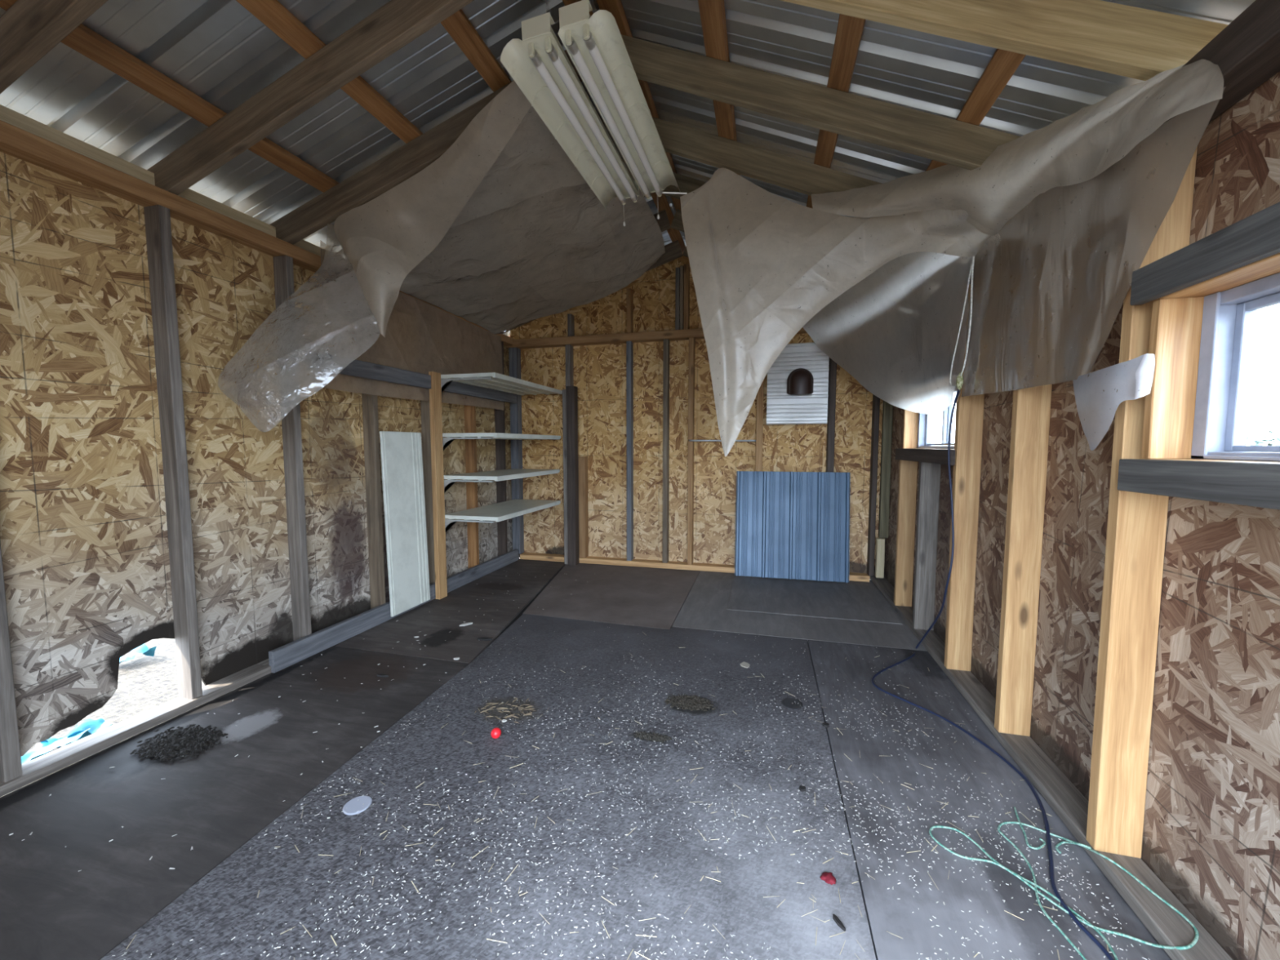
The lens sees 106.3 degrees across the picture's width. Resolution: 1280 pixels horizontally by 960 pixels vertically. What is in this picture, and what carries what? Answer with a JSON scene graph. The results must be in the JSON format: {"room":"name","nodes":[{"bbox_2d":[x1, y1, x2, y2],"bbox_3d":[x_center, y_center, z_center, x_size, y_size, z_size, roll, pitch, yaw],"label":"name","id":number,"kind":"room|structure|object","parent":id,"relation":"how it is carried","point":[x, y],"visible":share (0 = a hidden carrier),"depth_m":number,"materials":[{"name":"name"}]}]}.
{"room":"farm building","nodes":[
{"label":"farm building","id":0,"kind":"room"},
{"bbox_2d":[0,151,512,756],"bbox_3d":[-2.172,-0.159,2.920,0.012,2.500,5.470,1,4,15],"label":"wall","id":1,"kind":"structure","parent":0,"point":[84,536],"depth_m":2.27,"materials":[{"name":"wood"}]},
{"bbox_2d":[0,104,508,336],"bbox_3d":[-2.204,-1.437,2.837,0.040,0.141,5.470,1,4,15],"label":"board","id":2,"kind":"object","parent":1,"relation":"attached to","point":[7,115],"visible":0.12,"depth_m":2.19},
{"bbox_2d":[268,549,518,672],"bbox_3d":[-1.754,0.946,4.102,0.041,0.124,2.810,1,4,15],"label":"baseboard","id":3,"kind":"structure","parent":1,"relation":"attached to","point":[284,656],"depth_m":3.27,"materials":[{"name":"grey wood"}]},
{"bbox_2d":[0,0,686,335],"bbox_3d":[-1.368,-1.857,2.606,2.421,0.808,6.249,1,4,15],"label":"ceiling","id":4,"kind":"structure","parent":0,"point":[218,51],"depth_m":2.12,"materials":[{"name":"metal"}]},
{"bbox_2d":[0,557,870,797],"bbox_3d":[0.000,1.606,0.115,80.000,0.180,80.000,1,4,15],"label":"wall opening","id":5,"kind":"structure","parent":0,"point":[144,682],"depth_m":3.03,"materials":[{"name":"soil"}]},
{"bbox_2d":[21,728,90,764],"bbox_3d":[-2.864,1.294,2.313,0.206,0.081,0.256,1,4,15],"label":"scrap","id":6,"kind":"object","parent":5,"relation":"on","point":[43,748],"visible":0.6,"depth_m":2.31,"materials":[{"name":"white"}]},
{"bbox_2d":[40,717,113,748],"bbox_3d":[-2.869,1.288,2.444,0.187,0.085,0.209,1,4,15],"label":"scrap","id":7,"kind":"object","parent":5,"relation":"on","point":[98,724],"visible":0.61,"depth_m":2.47,"materials":[{"name":"teal"}]},
{"bbox_2d":[119,644,156,663],"bbox_3d":[-3.538,1.220,3.331,0.207,0.091,0.211,1,4,15],"label":"scrap","id":8,"kind":"object","parent":5,"relation":"on","point":[143,649],"visible":0.66,"depth_m":3.37,"materials":[{"name":"teal"}]},
{"bbox_2d":[1244,429,1279,452],"bbox_3d":[15.319,-0.264,11.586,2.615,1.892,2.612,1,4,15],"label":"bush","id":9,"kind":"object","parent":5,"relation":"on","point":[1265,439],"visible":0.13,"depth_m":11.44,"materials":[{"name":"grey plant"}]},
{"bbox_2d":[0,558,1171,959],"bbox_3d":[-0.249,1.155,2.504,3.965,0.059,5.450,1,4,15],"label":"floor","id":10,"kind":"structure","parent":0,"point":[224,905],"depth_m":1.72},
{"bbox_2d":[0,663,271,796],"bbox_3d":[-2.482,1.171,1.558,0.115,0.042,2.500,1,4,15],"label":"plate","id":11,"kind":"object","parent":10,"relation":"on","point":[39,767],"visible":1,"depth_m":2.13,"materials":[{"name":"grey wood"}]},
{"bbox_2d":[0,541,22,782],"bbox_3d":[-2.419,-0.051,1.747,0.100,2.369,0.046,1,4,15],"label":"stud","id":12,"kind":"object","parent":11,"relation":"on","point":[11,766],"visible":1,"depth_m":1.80,"materials":[{"name":"grey wood"}]},
{"bbox_2d":[143,204,202,699],"bbox_3d":[-2.264,-0.093,2.336,0.101,2.369,0.047,1,4,15],"label":"stud","id":13,"kind":"object","parent":11,"relation":"on","point":[157,217],"visible":1,"depth_m":2.31,"materials":[{"name":"grey wood"}]},
{"bbox_2d":[129,724,228,762],"bbox_3d":[-2.014,1.143,2.100,0.380,0.016,0.256,1,4,15],"label":"debris pile","id":14,"kind":"object","parent":10,"relation":"on","point":[161,747],"visible":1,"depth_m":2.09,"materials":[{"name":"black"}]},
{"bbox_2d":[8,575,551,871],"bbox_3d":[-1.376,1.065,3.243,1.038,0.007,3.622,1,4,15],"label":"chips","id":15,"kind":"object","parent":10,"relation":"on","point":[506,575],"visible":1,"depth_m":2.01,"materials":[{"name":"grey"}]},
{"bbox_2d":[342,795,372,815],"bbox_3d":[-1.022,1.176,1.738,0.092,0.005,0.092,1,4,15],"label":"disc","id":16,"kind":"object","parent":10,"relation":"on","point":[354,805],"visible":1,"depth_m":1.73,"materials":[{"name":"grey"}]},
{"bbox_2d":[257,553,521,666],"bbox_3d":[-1.804,0.982,4.198,0.099,0.038,2.955,1,4,15],"label":"plate","id":17,"kind":"object","parent":10,"relation":"on","point":[266,662],"visible":0.06,"depth_m":2.80,"materials":[{"name":"grey wood"}]},
{"bbox_2d":[273,255,311,641],"bbox_3d":[-2.113,-0.135,2.925,0.100,2.369,0.045,1,4,15],"label":"stud","id":18,"kind":"object","parent":17,"relation":"on","point":[282,264],"visible":0.83,"depth_m":2.91,"materials":[{"name":"grey wood"}]},
{"bbox_2d":[0,120,515,346],"bbox_3d":[-2.118,-1.356,2.815,0.099,0.078,5.460,1,4,15],"label":"plate","id":19,"kind":"object","parent":18,"relation":"on","point":[15,141],"visible":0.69,"depth_m":2.25,"materials":[{"name":"orange wood"}]},
{"bbox_2d":[0,0,108,93],"bbox_3d":[-1.631,-1.650,1.498,2.363,0.882,0.047,1,4,15],"label":"rafter","id":20,"kind":"object","parent":19,"relation":"on","point":[29,29],"visible":1,"depth_m":1.59,"materials":[{"name":"brown wood"}]},
{"bbox_2d":[440,8,511,92],"bbox_3d":[-0.719,-2.020,2.424,0.104,0.062,6.200,1,4,15],"label":"batten","id":21,"kind":"object","parent":20,"relation":"on","point":[457,25],"visible":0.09,"depth_m":2.22,"materials":[{"name":"orange wood"}]},
{"bbox_2d":[147,0,474,195],"bbox_3d":[-1.479,-1.692,2.083,2.363,0.882,0.046,1,4,15],"label":"rafter","id":22,"kind":"object","parent":19,"relation":"on","point":[396,24],"visible":0.81,"depth_m":2.06,"materials":[{"name":"brown wood"}]},
{"bbox_2d":[562,0,685,252],"bbox_3d":[-0.255,-2.165,2.293,0.104,0.061,6.200,1,4,15],"label":"batten","id":23,"kind":"object","parent":22,"relation":"on","point":[662,203],"visible":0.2,"depth_m":4.03,"materials":[{"name":"orange wood"}]},
{"bbox_2d":[500,0,640,226],"bbox_3d":[-0.281,-1.879,2.499,0.240,0.612,1.251,1,4,16],"label":"light","id":24,"kind":"object","parent":23,"relation":"hanging from","point":[539,64],"visible":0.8,"depth_m":2.26,"materials":[{"name":"white metal"}]},
{"bbox_2d":[270,49,582,244],"bbox_3d":[-1.331,-1.733,2.653,2.363,0.882,0.046,1,4,15],"label":"rafter","id":25,"kind":"object","parent":19,"relation":"on","point":[394,168],"visible":0.5,"depth_m":2.67,"materials":[{"name":"brown wood"}]},
{"bbox_2d":[502,240,683,333],"bbox_3d":[-0.730,-1.899,4.965,2.363,0.882,0.047,1,4,15],"label":"rafter","id":26,"kind":"object","parent":19,"relation":"on","point":[673,250],"visible":0.16,"depth_m":4.66,"materials":[{"name":"brown wood"}]},
{"bbox_2d":[0,0,339,192],"bbox_3d":[-1.794,-1.685,2.728,0.104,0.062,6.200,1,4,15],"label":"batten","id":27,"kind":"object","parent":26,"relation":"on","point":[82,39],"visible":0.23,"depth_m":2.00,"materials":[{"name":"orange wood"}]},
{"bbox_2d":[235,0,422,143],"bbox_3d":[-1.242,-1.859,2.572,0.104,0.063,6.200,1,4,15],"label":"batten","id":28,"kind":"object","parent":26,"relation":"on","point":[271,13],"visible":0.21,"depth_m":2.01,"materials":[{"name":"orange wood"}]},
{"bbox_2d":[653,208,671,232],"bbox_3d":[-0.885,-1.856,4.367,2.363,0.882,0.046,1,4,15],"label":"rafter","id":29,"kind":"object","parent":19,"relation":"on","point":[663,222],"visible":0.06,"depth_m":4.04,"materials":[{"name":"brown wood"}]},
{"bbox_3d":[-1.184,-1.773,3.217,2.434,0.148,0.047,-17,0,15],"label":"rafter","id":30,"kind":"object","parent":19,"relation":"on","visible":0},
{"bbox_2d":[227,80,665,426],"bbox_3d":[-0.909,-1.175,3.531,1.971,1.704,2.900,1,4,15],"label":"plastic sheeting","id":31,"kind":"object","parent":30,"relation":"hanging from","point":[502,231],"visible":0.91,"depth_m":3.11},
{"bbox_2d":[357,293,385,608],"bbox_3d":[-1.960,-0.177,3.513,0.100,2.369,0.047,1,4,15],"label":"stud","id":32,"kind":"object","parent":17,"relation":"on","point":[370,402],"visible":0.79,"depth_m":3.50,"materials":[{"name":"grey wood"}]},
{"bbox_2d":[417,311,435,584],"bbox_3d":[-1.806,-0.219,4.103,0.100,2.369,0.046,1,4,15],"label":"stud","id":33,"kind":"object","parent":17,"relation":"on","point":[423,331],"visible":0.48,"depth_m":4.07,"materials":[{"name":"brown wood"}]},
{"bbox_2d":[462,328,479,568],"bbox_3d":[-1.652,-0.262,4.692,0.100,2.369,0.046,1,4,15],"label":"stud","id":34,"kind":"object","parent":17,"relation":"on","point":[469,411],"visible":0.8,"depth_m":4.67,"materials":[{"name":"orange wood"}]},
{"bbox_2d":[306,350,516,403],"bbox_3d":[-1.690,-0.816,4.104,0.034,0.111,2.490,1,4,15],"label":"board","id":35,"kind":"object","parent":34,"relation":"attached to","point":[319,361],"visible":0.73,"depth_m":3.49,"materials":[{"name":"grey wood"}]},
{"bbox_2d":[493,341,507,555],"bbox_3d":[-1.516,-0.299,5.222,0.100,2.369,0.046,1,4,15],"label":"stud","id":36,"kind":"object","parent":17,"relation":"on","point":[500,416],"visible":0.71,"depth_m":5.20,"materials":[{"name":"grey wood"}]},
{"bbox_2d":[508,347,524,554],"bbox_3d":[-1.412,-0.317,5.492,0.096,2.332,0.100,1,4,15],"label":"stud","id":37,"kind":"object","parent":17,"relation":"on","point":[514,353],"visible":0.76,"depth_m":5.45,"materials":[{"name":"grey wood"}]},
{"bbox_2d":[379,431,430,617],"bbox_3d":[-1.810,0.317,3.725,0.022,1.375,0.420,-1,4,15],"label":"leaning board","id":38,"kind":"object","parent":10,"relation":"on","point":[401,452],"visible":1,"depth_m":3.70,"materials":[{"name":"white plastic"}]},
{"bbox_2d":[490,727,501,738],"bbox_3d":[-0.642,1.127,2.139,0.044,0.044,0.044,1,4,15],"label":"ball","id":39,"kind":"object","parent":10,"relation":"on","point":[495,733],"visible":1,"depth_m":2.12,"materials":[{"name":"plastic"}]},
{"bbox_2d":[428,371,579,599],"bbox_3d":[-1.204,0.004,4.628,0.719,1.930,1.472,1,4,15],"label":"shelving unit","id":40,"kind":"object","parent":10,"relation":"on","point":[498,512],"visible":1,"depth_m":4.29,"materials":[{"name":"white wood"}]},
{"bbox_2d":[474,697,535,724],"bbox_3d":[-0.655,1.126,2.331,0.284,0.016,0.237,-1,4,-19],"label":"clump","id":41,"kind":"object","parent":10,"relation":"on","point":[501,708],"visible":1,"depth_m":2.35,"materials":[{"name":"brown"}]},
{"bbox_2d":[520,552,564,561],"bbox_3d":[-1.083,0.888,5.367,0.607,0.057,0.320,1,4,15],"label":"plate","id":42,"kind":"object","parent":10,"relation":"on","point":[528,556],"depth_m":5.44,"materials":[{"name":"brown wood"}]},
{"bbox_2d":[564,344,573,386],"bbox_3d":[-0.774,-0.305,5.326,0.056,2.332,0.100,1,4,15],"label":"stud","id":43,"kind":"object","parent":42,"relation":"on","point":[568,348],"visible":0.22,"depth_m":5.22,"materials":[{"name":"grey wood"}]},
{"bbox_2d":[577,456,588,557],"bbox_3d":[-0.634,0.300,5.339,0.090,1.122,0.090,1,4,15],"label":"stud","id":44,"kind":"object","parent":42,"relation":"on","point":[582,460],"visible":0.84,"depth_m":5.30,"materials":[{"name":"orange wood"}]},
{"bbox_2d":[125,631,1108,959],"bbox_3d":[0.185,1.153,1.980,2.597,0.010,2.572,1,4,15],"label":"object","id":45,"kind":"object","parent":10,"relation":"on","point":[642,632],"visible":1,"depth_m":1.53,"materials":[{"name":"beige"}]},
{"bbox_2d":[112,621,1150,959],"bbox_3d":[0.179,1.151,2.050,2.607,0.005,2.695,1,4,15],"label":"chips","id":46,"kind":"object","parent":10,"relation":"on","point":[603,921],"visible":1,"depth_m":1.55,"materials":[{"name":"grey"}]},
{"bbox_2d":[634,731,672,742],"bbox_3d":[0.059,1.140,2.135,0.177,0.016,0.064,1,4,15],"label":"crumbs","id":47,"kind":"object","parent":10,"relation":"on","point":[655,737],"visible":1,"depth_m":2.13,"materials":[{"name":"grey"}]},
{"bbox_2d":[578,555,734,573],"bbox_3d":[0.137,0.910,5.058,1.700,0.057,0.322,1,4,15],"label":"plate","id":48,"kind":"object","parent":10,"relation":"on","point":[593,560],"depth_m":5.10,"materials":[{"name":"brown wood"}]},
{"bbox_2d":[626,341,633,560],"bbox_3d":[-0.108,-0.293,5.154,0.050,2.332,0.100,1,4,15],"label":"stud","id":49,"kind":"object","parent":48,"relation":"on","point":[629,344],"visible":1,"depth_m":5.12,"materials":[{"name":"grey wood"}]},
{"bbox_2d":[662,338,669,563],"bbox_3d":[0.275,-0.286,5.055,0.050,2.332,0.100,1,4,15],"label":"stud","id":50,"kind":"object","parent":48,"relation":"on","point":[665,341],"visible":1,"depth_m":5.01,"materials":[{"name":"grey wood"}]},
{"bbox_2d":[687,337,694,564],"bbox_3d":[0.530,-0.281,4.988,0.052,2.332,0.100,1,4,15],"label":"stud","id":51,"kind":"object","parent":48,"relation":"on","point":[691,340],"visible":0.98,"depth_m":4.95,"materials":[{"name":"orange wood"}]},
{"bbox_2d":[755,379,764,471],"bbox_3d":[1.196,-0.269,4.816,0.067,2.332,0.100,1,4,15],"label":"stud","id":52,"kind":"object","parent":48,"relation":"on","point":[759,418],"visible":0.35,"depth_m":4.75,"materials":[{"name":"orange wood"}]},
{"bbox_2d":[506,327,807,349],"bbox_3d":[0.425,-1.488,4.920,3.925,0.084,0.120,1,4,15],"label":"plate","id":53,"kind":"object","parent":52,"relation":"on","point":[698,334],"visible":0.55,"depth_m":5.06,"materials":[{"name":"orange wood"}]},
{"bbox_2d":[567,313,574,336],"bbox_3d":[-0.751,-1.673,5.222,0.041,0.239,0.099,1,4,15],"label":"stud","id":54,"kind":"object","parent":53,"relation":"on","point":[571,325],"visible":0.88,"depth_m":5.18,"materials":[{"name":"grey wood"}]},
{"bbox_2d":[626,288,633,333],"bbox_3d":[-0.106,-1.768,5.048,0.046,0.453,0.100,1,4,15],"label":"stud","id":55,"kind":"object","parent":53,"relation":"on","point":[629,291],"visible":0.88,"depth_m":5.01,"materials":[{"name":"orange wood"}]},
{"bbox_2d":[675,267,679,329],"bbox_3d":[0.391,-1.840,4.914,0.040,0.617,0.100,1,4,15],"label":"stud","id":56,"kind":"object","parent":53,"relation":"on","point":[677,269],"visible":0.69,"depth_m":4.87,"materials":[{"name":"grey wood"}]},
{"bbox_2d":[680,265,684,329],"bbox_3d":[0.432,-1.846,4.902,0.036,0.630,0.100,1,4,15],"label":"stud","id":57,"kind":"object","parent":53,"relation":"on","point":[682,268],"visible":0.74,"depth_m":4.86,"materials":[{"name":"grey wood"}]},
{"bbox_2d":[683,263,689,329],"bbox_3d":[0.476,-1.852,4.890,0.046,0.643,0.101,1,4,15],"label":"stud","id":58,"kind":"object","parent":53,"relation":"on","point":[686,268],"visible":0.88,"depth_m":4.85,"materials":[{"name":"orange wood"}]},
{"bbox_2d":[688,440,755,441],"bbox_3d":[0.827,-0.397,4.835,0.665,0.022,0.021,1,4,15],"label":"metal rod","id":59,"kind":"object","parent":52,"relation":"attached to","point":[689,440],"visible":0.8,"depth_m":4.84,"materials":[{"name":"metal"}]},
{"bbox_2d":[664,693,715,711],"bbox_3d":[0.253,1.120,2.417,0.259,0.016,0.147,1,4,15],"label":"crumbs","id":60,"kind":"object","parent":10,"relation":"on","point":[682,701],"visible":1,"depth_m":2.41,"materials":[{"name":"brown"}]},
{"bbox_2d":[740,662,750,668],"bbox_3d":[0.625,1.095,2.844,0.056,0.004,0.059,4,5,41],"label":"scrap","id":61,"kind":"object","parent":10,"relation":"on","point":[744,664],"visible":1,"depth_m":2.84,"materials":[{"name":"beige"}]},
{"bbox_2d":[781,697,803,709],"bbox_3d":[0.767,1.128,2.421,0.104,0.006,0.104,1,4,15],"label":"disc","id":62,"kind":"object","parent":10,"relation":"on","point":[789,703],"visible":1,"depth_m":2.41,"materials":[{"name":"grey rubber"}]},
{"bbox_2d":[734,471,849,582],"bbox_3d":[1.462,0.438,4.641,1.055,1.032,0.132,1,4,13],"label":"metal sheet","id":63,"kind":"object","parent":10,"relation":"on","point":[789,525],"visible":1,"depth_m":4.64,"materials":[{"name":"paint"}]},
{"bbox_2d":[726,576,902,624],"bbox_3d":[1.423,1.004,4.125,1.265,0.005,0.980,1,4,15],"label":"floor mat","id":64,"kind":"object","parent":10,"relation":"on","point":[793,597],"visible":1,"depth_m":4.04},
{"bbox_2d":[820,871,835,884],"bbox_3d":[0.565,1.196,1.442,0.046,0.014,0.045,1,4,15],"label":"scrap","id":65,"kind":"object","parent":10,"relation":"on","point":[828,877],"visible":1,"depth_m":1.44,"materials":[{"name":"red"}]},
{"bbox_2d":[832,913,845,931],"bbox_3d":[0.541,1.204,1.305,0.011,0.008,0.043,-1,4,-18],"label":"bark piece","id":66,"kind":"object","parent":10,"relation":"on","point":[837,920],"visible":1,"depth_m":1.30,"materials":[{"name":"black"}]},
{"bbox_2d":[848,572,869,582],"bbox_3d":[2.072,0.947,4.551,0.205,0.057,0.319,1,4,15],"label":"plate","id":67,"kind":"object","parent":10,"relation":"on","point":[856,576],"depth_m":4.61,"materials":[{"name":"brown wood"}]},
{"bbox_2d":[826,357,836,472],"bbox_3d":[1.843,-0.257,4.650,0.060,2.332,0.100,1,4,15],"label":"stud","id":68,"kind":"object","parent":67,"relation":"on","point":[833,365],"visible":0.41,"depth_m":4.58,"materials":[{"name":"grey wood"}]},
{"bbox_2d":[766,342,829,424],"bbox_3d":[1.512,-0.924,4.613,0.562,0.771,0.017,1,4,15],"label":"metal sheet","id":69,"kind":"object","parent":68,"relation":"attached to","point":[782,408],"visible":0.79,"depth_m":4.62,"materials":[{"name":"white metal"}]},
{"bbox_2d":[786,368,813,395],"bbox_3d":[1.512,-0.930,4.520,0.236,0.257,0.155,1,4,15],"label":"vent hood","id":70,"kind":"object","parent":69,"relation":"attached to","point":[800,380],"visible":1,"depth_m":4.46,"materials":[{"name":"brown plastic"}]},
{"bbox_2d":[866,394,879,576],"bbox_3d":[2.223,-0.250,4.551,0.045,2.332,0.099,1,4,15],"label":"stud","id":71,"kind":"object","parent":67,"relation":"on","point":[876,401],"visible":0.7,"depth_m":4.54,"materials":[{"name":"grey wood"}]},
{"bbox_2d":[871,389,1114,959],"bbox_3d":[1.367,0.361,2.112,0.420,1.616,2.005,1,4,15],"label":"extension cord","id":72,"kind":"object","parent":10,"relation":"on","point":[1073,916],"visible":0.99,"depth_m":2.15,"materials":[{"name":"blue plastic"}]},
{"bbox_2d":[870,574,1232,959],"bbox_3d":[1.614,1.134,2.023,0.117,0.044,5.460,1,4,15],"label":"plate","id":73,"kind":"object","parent":10,"relation":"on","point":[1166,925],"visible":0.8,"depth_m":1.62,"materials":[{"name":"grey wood"}]},
{"bbox_2d":[875,537,884,577],"bbox_3d":[2.258,0.733,4.516,0.067,0.368,0.056,1,4,15],"label":"wood block","id":74,"kind":"object","parent":73,"relation":"on","point":[880,542],"visible":1,"depth_m":4.49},
{"bbox_2d":[878,400,893,537],"bbox_3d":[2.284,-0.289,4.448,0.076,1.660,0.056,1,4,15],"label":"stud","id":75,"kind":"object","parent":74,"relation":"on","point":[887,409],"visible":0.74,"depth_m":4.44,"materials":[{"name":"green wood"}]},
{"bbox_2d":[893,459,917,606],"bbox_3d":[2.070,0.416,3.741,0.119,1.144,0.046,1,4,15],"label":"stud","id":76,"kind":"object","parent":73,"relation":"on","point":[908,469],"visible":0.92,"depth_m":3.72,"materials":[{"name":"brown wood"}]},
{"bbox_2d":[895,448,955,465],"bbox_3d":[1.860,-0.164,3.187,0.030,0.088,1.130,1,4,15],"label":"board","id":77,"kind":"object","parent":76,"relation":"on","point":[940,456],"visible":0.96,"depth_m":3.01,"materials":[{"name":"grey wood"}]},
{"bbox_2d":[912,462,941,630],"bbox_3d":[1.944,0.450,3.258,0.120,1.144,0.046,1,4,15],"label":"stud","id":78,"kind":"object","parent":73,"relation":"on","point":[929,476],"visible":0.89,"depth_m":3.24,"materials":[{"name":"grey wood"}]},
{"bbox_2d":[944,284,984,671],"bbox_3d":[1.791,0.011,2.635,0.120,2.109,0.045,1,4,15],"label":"stud","id":79,"kind":"object","parent":73,"relation":"on","point":[969,421],"visible":0.65,"depth_m":2.63,"materials":[{"name":"brown wood"}]},
{"bbox_2d":[994,384,1052,736],"bbox_3d":[1.636,0.054,2.035,0.121,2.109,0.047,1,4,15],"label":"stud","id":80,"kind":"object","parent":73,"relation":"on","point":[1031,406],"visible":0.69,"depth_m":2.04,"materials":[{"name":"brown wood"}]},
{"bbox_2d":[1085,146,1197,857],"bbox_3d":[1.476,0.098,1.423,0.121,2.109,0.046,1,4,15],"label":"stud","id":81,"kind":"object","parent":73,"relation":"on","point":[1136,527],"visible":0.65,"depth_m":1.43,"materials":[{"name":"brown wood"}]},
{"bbox_2d":[1117,458,1279,510],"bbox_3d":[1.251,0.021,0.854,0.033,0.092,1.075,1,4,15],"label":"board","id":82,"kind":"object","parent":81,"relation":"attached to","point":[1241,483],"visible":1,"depth_m":1.10,"materials":[{"name":"grey wood"}]},
{"bbox_2d":[928,806,1199,959],"bbox_3d":[1.235,1.172,1.428,0.440,0.059,0.519,-1,4,-14],"label":"rope","id":83,"kind":"object","parent":10,"relation":"on","point":[1081,919],"visible":1,"depth_m":1.41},
{"bbox_2d":[510,252,884,578],"bbox_3d":[0.441,-0.707,5.040,3.965,3.290,0.012,1,4,15],"label":"wall","id":84,"kind":"structure","parent":0,"point":[599,371],"depth_m":5.11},
{"bbox_2d":[592,0,1255,239],"bbox_3d":[0.917,-1.706,2.023,2.301,1.025,6.249,1,4,15],"label":"ceiling","id":85,"kind":"structure","parent":0,"point":[914,69],"depth_m":1.97,"materials":[{"name":"metal"}]},
{"bbox_2d":[671,208,684,231],"bbox_3d":[1.363,-1.702,3.794,2.274,1.087,0.047,1,4,15],"label":"rafter","id":86,"kind":"object","parent":85,"relation":"attached to","point":[677,224],"visible":0.05,"depth_m":4.01,"materials":[{"name":"beige wood"}]},
{"bbox_2d":[662,172,705,199],"bbox_3d":[1.213,-1.661,3.215,2.274,1.087,0.047,1,4,15],"label":"rafter","id":87,"kind":"object","parent":85,"relation":"attached to","point":[686,184],"visible":0.08,"depth_m":3.40,"materials":[{"name":"beige wood"}]},
{"bbox_2d":[697,0,740,175],"bbox_3d":[0.345,-1.932,2.154,0.103,0.069,6.200,1,4,15],"label":"batten","id":88,"kind":"object","parent":85,"relation":"attached to","point":[712,12],"visible":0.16,"depth_m":2.10,"materials":[{"name":"orange wood"}]},
{"bbox_2d":[652,116,881,195],"bbox_3d":[1.065,-1.620,2.644,2.274,1.087,0.045,1,4,15],"label":"rafter","id":89,"kind":"object","parent":85,"relation":"attached to","point":[780,170],"visible":0.45,"depth_m":2.72,"materials":[{"name":"beige wood"}]},
{"bbox_2d":[621,34,1021,169],"bbox_3d":[0.918,-1.579,2.080,2.274,1.087,0.045,1,4,15],"label":"rafter","id":90,"kind":"object","parent":85,"relation":"attached to","point":[959,144],"visible":0.7,"depth_m":2.09,"materials":[{"name":"beige wood"}]},
{"bbox_2d":[925,48,1026,171],"bbox_3d":[1.337,-1.473,1.929,0.094,0.065,6.200,1,4,15],"label":"batten","id":91,"kind":"object","parent":85,"relation":"attached to","point":[1003,64],"visible":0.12,"depth_m":1.77,"materials":[{"name":"orange wood"}]},
{"bbox_2d":[780,0,1228,80],"bbox_3d":[0.770,-1.538,1.511,2.274,1.087,0.046,1,4,15],"label":"rafter","id":92,"kind":"object","parent":85,"relation":"attached to","point":[1139,43],"visible":0.75,"depth_m":1.39,"materials":[{"name":"yellow wood"}]},
{"bbox_2d":[596,0,680,211],"bbox_3d":[-0.106,-2.140,2.256,0.114,0.073,6.200,1,4,15],"label":"batten","id":93,"kind":"object","parent":92,"relation":"on","point":[615,7],"visible":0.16,"depth_m":2.26,"materials":[{"name":"orange wood"}]},
{"bbox_2d":[558,0,687,219],"bbox_3d":[-0.013,-1.891,2.433,0.278,0.609,1.267,1,4,16],"label":"light","id":94,"kind":"object","parent":93,"relation":"hanging from","point":[594,44],"depth_m":2.18,"materials":[{"name":"white metal"}]},
{"bbox_2d":[884,71,1279,959],"bbox_3d":[1.678,0.027,1.932,0.012,2.270,5.470,1,4,15],"label":"wall","id":95,"kind":"structure","parent":0,"point":[1211,829],"depth_m":1.31,"materials":[{"name":"wood"}]},
{"bbox_2d":[902,402,956,449],"bbox_3d":[1.960,-0.407,3.112,0.191,0.460,1.070,1,4,15],"label":"window","id":96,"kind":"structure","parent":95,"relation":"in","point":[917,427],"depth_m":3.56,"materials":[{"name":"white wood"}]},
{"bbox_2d":[968,0,1279,284],"bbox_3d":[1.613,-1.049,1.867,0.119,0.112,5.460,1,4,15],"label":"plate","id":97,"kind":"object","parent":95,"relation":"attached to","point":[1246,51],"visible":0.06,"depth_m":1.09,"materials":[{"name":"brown wood"}]},
{"bbox_2d":[683,245,688,257],"bbox_3d":[1.519,-1.745,4.393,2.274,1.087,0.047,1,4,15],"label":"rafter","id":98,"kind":"object","parent":97,"relation":"on","point":[685,253],"visible":0.04,"depth_m":4.62,"materials":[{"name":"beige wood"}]},
{"bbox_2d":[806,13,865,208],"bbox_3d":[0.849,-1.699,2.040,0.094,0.065,6.200,1,4,15],"label":"batten","id":99,"kind":"object","parent":98,"relation":"on","point":[849,33],"visible":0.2,"depth_m":1.94,"materials":[{"name":"orange wood"}]},
{"bbox_2d":[680,58,1226,456],"bbox_3d":[1.032,-0.939,2.839,1.532,1.596,3.287,1,4,15],"label":"plastic sheeting","id":100,"kind":"object","parent":97,"relation":"hanging from","point":[1057,222],"visible":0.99,"depth_m":2.32,"materials":[{"name":"plastic"}]},
{"bbox_2d":[949,255,974,390],"bbox_3d":[1.632,-0.772,2.438,0.033,0.630,0.241,1,4,15],"label":"rope","id":101,"kind":"object","parent":100,"relation":"hanging from","point":[959,380],"visible":1,"depth_m":2.39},
{"bbox_2d":[1072,353,1155,450],"bbox_3d":[1.371,-0.215,1.432,0.046,0.254,0.367,1,4,15],"label":"scrap","id":102,"kind":"object","parent":100,"relation":"attached to","point":[1098,394],"visible":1,"depth_m":1.38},
{"bbox_2d":[1141,252,1279,463],"bbox_3d":[1.369,-0.237,0.840,0.191,0.476,0.961,1,4,15],"label":"window","id":103,"kind":"structure","parent":95,"relation":"in","point":[1202,340],"depth_m":1.24,"materials":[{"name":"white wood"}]},
{"bbox_2d":[1129,201,1279,305],"bbox_3d":[1.253,-0.499,0.819,0.030,0.094,1.080,1,4,15],"label":"header board","id":104,"kind":"object","parent":103,"relation":"attached to","point":[1255,237],"visible":1,"depth_m":1.10,"materials":[{"name":"grey wood"}]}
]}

